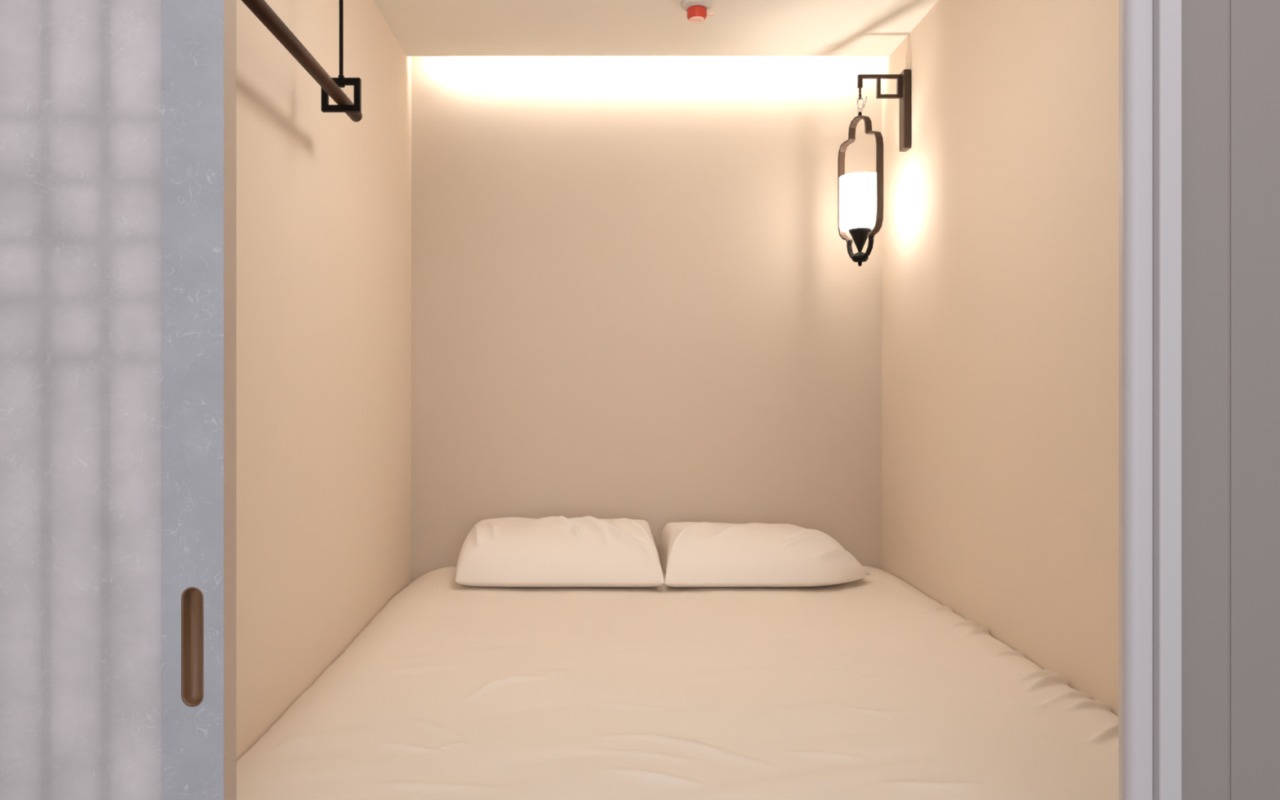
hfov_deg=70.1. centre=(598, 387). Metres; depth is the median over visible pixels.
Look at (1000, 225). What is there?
wall
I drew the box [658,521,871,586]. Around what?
pillow
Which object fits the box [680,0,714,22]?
detector
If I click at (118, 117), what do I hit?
door
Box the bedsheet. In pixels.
[236,564,1118,799]
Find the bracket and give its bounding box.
[857,69,911,151]
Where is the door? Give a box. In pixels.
[0,0,236,799]
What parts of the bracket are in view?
arm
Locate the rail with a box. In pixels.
[241,0,362,121]
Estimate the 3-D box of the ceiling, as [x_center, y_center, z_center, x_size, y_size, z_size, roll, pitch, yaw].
[0.163,-1.172,2.100,1.600,0.150,2.000,0,0,0]
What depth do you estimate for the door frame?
0.98 m
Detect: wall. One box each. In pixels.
[236,0,411,760]
[411,56,881,582]
[881,0,1118,716]
[1182,0,1279,799]
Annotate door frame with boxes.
[1118,0,1182,799]
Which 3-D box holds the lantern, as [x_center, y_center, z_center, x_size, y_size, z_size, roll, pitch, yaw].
[0.811,-0.640,2.830,0.124,0.527,0.193,0,0,0]
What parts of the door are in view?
flush pull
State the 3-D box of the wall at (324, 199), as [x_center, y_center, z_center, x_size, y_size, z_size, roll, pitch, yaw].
[-0.688,-0.073,2.100,0.100,2.347,2.000,0,0,0]
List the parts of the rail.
drop rod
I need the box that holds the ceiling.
[373,0,938,56]
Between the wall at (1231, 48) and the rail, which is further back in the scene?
the rail
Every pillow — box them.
[455,515,664,586]
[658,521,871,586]
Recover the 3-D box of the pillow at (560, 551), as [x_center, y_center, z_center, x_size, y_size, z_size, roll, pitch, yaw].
[-0.118,0.489,2.842,0.612,0.191,0.445,0,0,0]
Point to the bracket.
(903, 79)
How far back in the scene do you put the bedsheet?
1.69 m
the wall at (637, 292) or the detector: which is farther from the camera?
the wall at (637, 292)
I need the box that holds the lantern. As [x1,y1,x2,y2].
[837,96,883,266]
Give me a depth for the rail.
1.78 m

